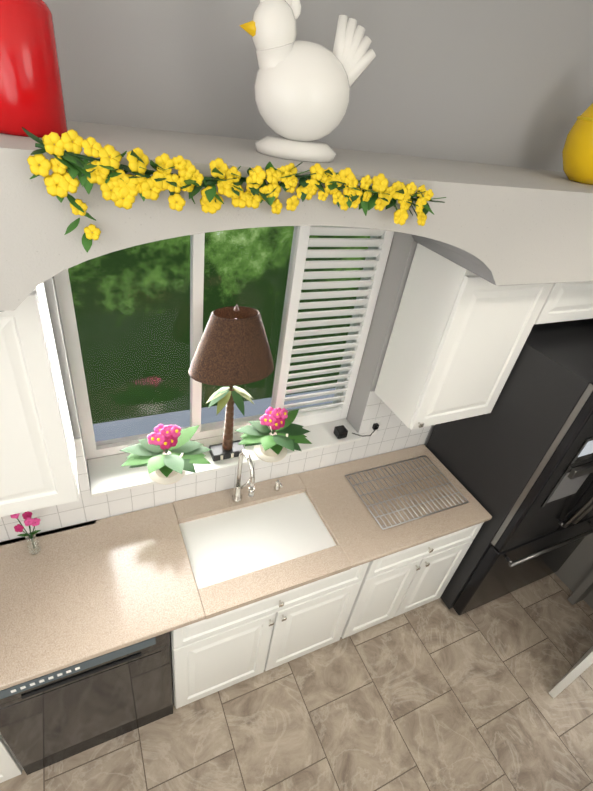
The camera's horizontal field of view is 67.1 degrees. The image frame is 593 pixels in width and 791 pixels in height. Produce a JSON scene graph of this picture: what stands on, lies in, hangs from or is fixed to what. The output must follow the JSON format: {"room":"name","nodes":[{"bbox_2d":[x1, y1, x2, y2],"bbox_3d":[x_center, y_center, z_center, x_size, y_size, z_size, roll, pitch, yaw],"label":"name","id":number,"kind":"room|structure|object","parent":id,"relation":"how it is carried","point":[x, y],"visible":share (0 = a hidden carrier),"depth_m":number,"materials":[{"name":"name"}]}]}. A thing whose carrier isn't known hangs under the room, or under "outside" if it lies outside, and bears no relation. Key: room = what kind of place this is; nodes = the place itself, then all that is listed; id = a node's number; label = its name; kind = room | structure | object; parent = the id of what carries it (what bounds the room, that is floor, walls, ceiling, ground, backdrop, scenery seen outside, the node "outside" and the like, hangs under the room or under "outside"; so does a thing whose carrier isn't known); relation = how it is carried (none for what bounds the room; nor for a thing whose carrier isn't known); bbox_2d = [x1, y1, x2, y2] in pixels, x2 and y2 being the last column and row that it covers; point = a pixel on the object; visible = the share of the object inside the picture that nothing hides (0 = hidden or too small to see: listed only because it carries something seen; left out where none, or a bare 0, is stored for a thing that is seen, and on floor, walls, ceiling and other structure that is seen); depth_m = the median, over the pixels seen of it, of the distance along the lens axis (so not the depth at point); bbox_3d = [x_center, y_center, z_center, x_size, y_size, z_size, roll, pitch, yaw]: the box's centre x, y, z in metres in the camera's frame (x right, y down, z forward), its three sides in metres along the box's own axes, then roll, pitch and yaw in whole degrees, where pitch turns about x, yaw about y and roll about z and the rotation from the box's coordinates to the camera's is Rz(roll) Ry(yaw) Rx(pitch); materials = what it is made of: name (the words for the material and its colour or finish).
{"room":"kitchen","nodes":[
{"label":"kitchen","id":0,"kind":"room"},
{"bbox_2d":[11,511,40,553],"bbox_3d":[-1.134,0.579,1.901,0.100,0.267,0.064,-9,39,-24],"label":"flower vase","id":1,"kind":"object","parent":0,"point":[29,521],"visible":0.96,"depth_m":1.88,"materials":[{"name":"clear glass"}]},
{"bbox_2d":[232,449,259,507],"bbox_3d":[-0.248,0.399,2.180,0.021,0.306,0.192,-9,39,-24],"label":"faucet","id":2,"kind":"object","parent":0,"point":[246,493],"depth_m":2.32,"materials":[{"name":"silver metal"}]},
{"bbox_2d":[0,573,592,790],"bbox_3d":[1.879,2.896,1.224,11.300,0.050,6.900,-9,39,-24],"label":"floor","id":3,"kind":"structure","parent":0,"point":[437,695],"depth_m":2.44,"materials":[{"name":"tile"}]},
{"bbox_2d":[0,734,22,782],"bbox_3d":[-1.472,1.243,1.943,0.358,0.884,0.609,-9,39,-24],"label":"base cabinet","id":4,"kind":"object","parent":3,"relation":"on","point":[10,767],"depth_m":1.93,"materials":[{"name":"white wood"}]},
{"bbox_2d":[0,632,172,774],"bbox_3d":[-0.997,1.181,2.145,0.668,0.881,0.606,-9,39,-24],"label":"dishwasher","id":5,"kind":"object","parent":3,"relation":"on","point":[47,720],"visible":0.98,"depth_m":1.90,"materials":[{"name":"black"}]},
{"bbox_2d":[170,491,379,708],"bbox_3d":[-0.248,1.056,2.502,0.995,0.884,0.609,-9,39,-24],"label":"base cabinet","id":6,"kind":"object","parent":3,"relation":"on","point":[210,656],"depth_m":2.24,"materials":[{"name":"white wood"}]},
{"bbox_2d":[348,522,483,635],"bbox_3d":[0.554,0.934,2.868,0.786,0.884,0.609,-9,39,-24],"label":"base cabinet","id":7,"kind":"object","parent":3,"relation":"on","point":[403,581],"depth_m":2.63,"materials":[{"name":"white wood"}]},
{"bbox_2d":[426,318,592,614],"bbox_3d":[1.485,0.481,2.871,0.990,1.870,0.838,-9,39,-24],"label":"refrigerator","id":8,"kind":"object","parent":3,"relation":"on","point":[517,462],"visible":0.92,"depth_m":2.43,"materials":[{"name":"grey metal"}]},
{"bbox_2d":[0,120,592,311],"bbox_3d":[-0.996,-0.426,0.970,6.824,0.332,0.500,-9,39,-24],"label":"soffit","id":9,"kind":"structure","parent":0,"point":[498,225],"depth_m":1.24,"materials":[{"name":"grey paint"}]},
{"bbox_2d":[0,0,67,136],"bbox_3d":[-0.592,-0.739,0.924,0.172,0.335,0.172,-9,39,-24],"label":"canister","id":10,"kind":"object","parent":9,"relation":"on","point":[31,97],"visible":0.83,"depth_m":0.91,"materials":[{"name":"red ceramic"}]},
{"bbox_2d":[22,127,445,252],"bbox_3d":[-0.052,-0.462,1.075,1.020,0.230,0.087,-9,39,-24],"label":"garland","id":11,"kind":"object","parent":9,"relation":"attached to","point":[106,172],"visible":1,"depth_m":0.97,"materials":[{"name":"yellow plant"}]},
{"bbox_2d":[239,0,375,162],"bbox_3d":[0.022,-0.840,1.199,0.380,0.354,0.192,-9,39,-24],"label":"figurine","id":12,"kind":"object","parent":9,"relation":"on","point":[302,94],"visible":1,"depth_m":1.15,"materials":[{"name":"white ceramic"}]},
{"bbox_2d":[562,103,592,184],"bbox_3d":[1.193,-1.021,1.732,0.244,0.360,0.244,-9,39,-24],"label":"lemon jar","id":13,"kind":"object","parent":9,"relation":"on","point":[577,154],"visible":1,"depth_m":1.73,"materials":[{"name":"yellow ceramic"}]},
{"bbox_2d":[43,0,592,490],"bbox_3d":[-1.266,0.032,1.716,6.825,3.160,0.260,-9,39,-24],"label":"wall","id":14,"kind":"structure","parent":0,"point":[501,82],"depth_m":1.55,"materials":[{"name":"grey paint"}]},
{"bbox_2d":[0,282,78,516],"bbox_3d":[-1.148,0.007,1.327,0.795,0.817,0.339,-9,39,-24],"label":"upper cabinet","id":15,"kind":"object","parent":14,"relation":"attached to","point":[38,466],"depth_m":1.36,"materials":[{"name":"white wood"}]},
{"bbox_2d":[0,391,430,541],"bbox_3d":[-1.279,0.446,1.853,4.800,0.530,0.007,-9,39,-24],"label":"backsplash","id":16,"kind":"structure","parent":14,"relation":"attached to","point":[394,432],"depth_m":2.34,"materials":[{"name":"white tile"}]},
{"bbox_2d":[352,419,379,436],"bbox_3d":[0.409,0.213,2.598,0.197,0.116,0.052,-15,42,-31],"label":"outlet","id":17,"kind":"object","parent":16,"relation":"attached to","point":[373,427],"visible":0.44,"depth_m":2.56,"materials":[{"name":"white plastic"}]},
{"bbox_2d":[54,226,380,458],"bbox_3d":[-0.290,-0.328,2.120,1.445,1.290,0.060,-9,39,-24],"label":"window","id":18,"kind":"structure","parent":14,"relation":"in","point":[93,448],"depth_m":2.05,"materials":[{"name":"white"}]},
{"bbox_2d":[273,226,393,426],"bbox_3d":[0.165,-0.350,2.266,0.491,1.276,0.035,-9,39,-24],"label":"window shutter","id":19,"kind":"object","parent":18,"relation":"attached to","point":[303,243],"visible":0.69,"depth_m":2.21,"materials":[{"name":"white wood"}]},
{"bbox_2d":[87,419,361,496],"bbox_3d":[-0.319,0.286,2.389,1.443,0.020,0.234,-9,39,-24],"label":"window sill","id":20,"kind":"structure","parent":14,"relation":"attached to","point":[109,474],"depth_m":2.23,"materials":[{"name":"white paint"}]},
{"bbox_2d":[119,424,211,484],"bbox_3d":[-0.584,0.289,2.058,0.420,0.278,0.291,-9,39,-24],"label":"potted plant","id":21,"kind":"object","parent":20,"relation":"on","point":[169,454],"visible":1,"depth_m":2.05,"materials":[{"name":"green plant"}]},
{"bbox_2d":[188,304,273,460],"bbox_3d":[-0.305,-0.040,2.096,0.400,0.844,0.240,-9,39,-24],"label":"lamp","id":22,"kind":"object","parent":20,"relation":"on","point":[233,348],"visible":1,"depth_m":1.92,"materials":[{"name":"brown leather"},{"name":"green leaf"},{"name":"black metal"}]},
{"bbox_2d":[235,407,311,462],"bbox_3d":[-0.096,0.218,2.277,0.420,0.278,0.291,-9,39,-24],"label":"potted plant","id":23,"kind":"object","parent":20,"relation":"on","point":[273,435],"visible":1,"depth_m":2.27,"materials":[{"name":"green plant"}]},
{"bbox_2d":[333,425,347,438],"bbox_3d":[0.254,0.210,2.572,0.060,0.050,0.060,-9,39,-24],"label":"charger","id":24,"kind":"object","parent":20,"relation":"on","point":[340,432],"visible":1,"depth_m":2.55,"materials":[{"name":"black plastic"}]},
{"bbox_2d":[374,243,559,429],"bbox_3d":[0.800,-0.290,2.217,0.550,0.817,0.339,-9,39,-24],"label":"upper cabinet","id":25,"kind":"object","parent":14,"relation":"attached to","point":[458,337],"depth_m":2.07,"materials":[{"name":"white wood"}]},
{"bbox_2d":[540,281,592,323],"bbox_3d":[1.544,-0.615,2.387,1.011,0.282,0.339,-9,39,-24],"label":"upper cabinet","id":26,"kind":"object","parent":14,"relation":"attached to","point":[572,301],"depth_m":2.16,"materials":[{"name":"white wood"}]},
{"bbox_2d":[345,455,468,529],"bbox_3d":[0.637,0.544,2.597,0.606,0.015,0.407,-9,39,-24],"label":"wire rack","id":27,"kind":"object","parent":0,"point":[418,517],"visible":1,"depth_m":2.58,"materials":[{"name":"silver metal"}]},
{"bbox_2d":[555,528,592,604],"bbox_3d":[3.183,1.413,0.760,0.215,3.240,6.860,-9,39,-24],"label":"wall","id":28,"kind":"structure","parent":0,"point":[574,573],"depth_m":3.18,"materials":[{"name":"grey paint"}]},
{"bbox_2d":[549,646,592,698],"bbox_3d":[1.984,0.896,2.255,0.780,2.015,0.223,-9,39,-24],"label":"open door leaf","id":29,"kind":"structure","parent":28,"relation":"in","point":[581,665],"depth_m":2.53,"materials":[{"name":"white wood"}]},
{"bbox_2d":[583,589,592,608],"bbox_3d":[2.700,0.846,1.780,0.100,2.860,1.955,-9,39,-24],"label":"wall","id":30,"kind":"structure","parent":0,"point":[588,599],"depth_m":3.19,"materials":[{"name":"grey paint"}]},
{"label":"outside","id":31,"kind":"structure","parent":0,"visible":0},
{"bbox_2d":[68,226,369,423],"bbox_3d":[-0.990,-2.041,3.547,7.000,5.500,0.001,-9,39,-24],"label":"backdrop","id":32,"kind":"structure","parent":31,"point":[88,293],"depth_m":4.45,"materials":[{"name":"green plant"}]}
]}

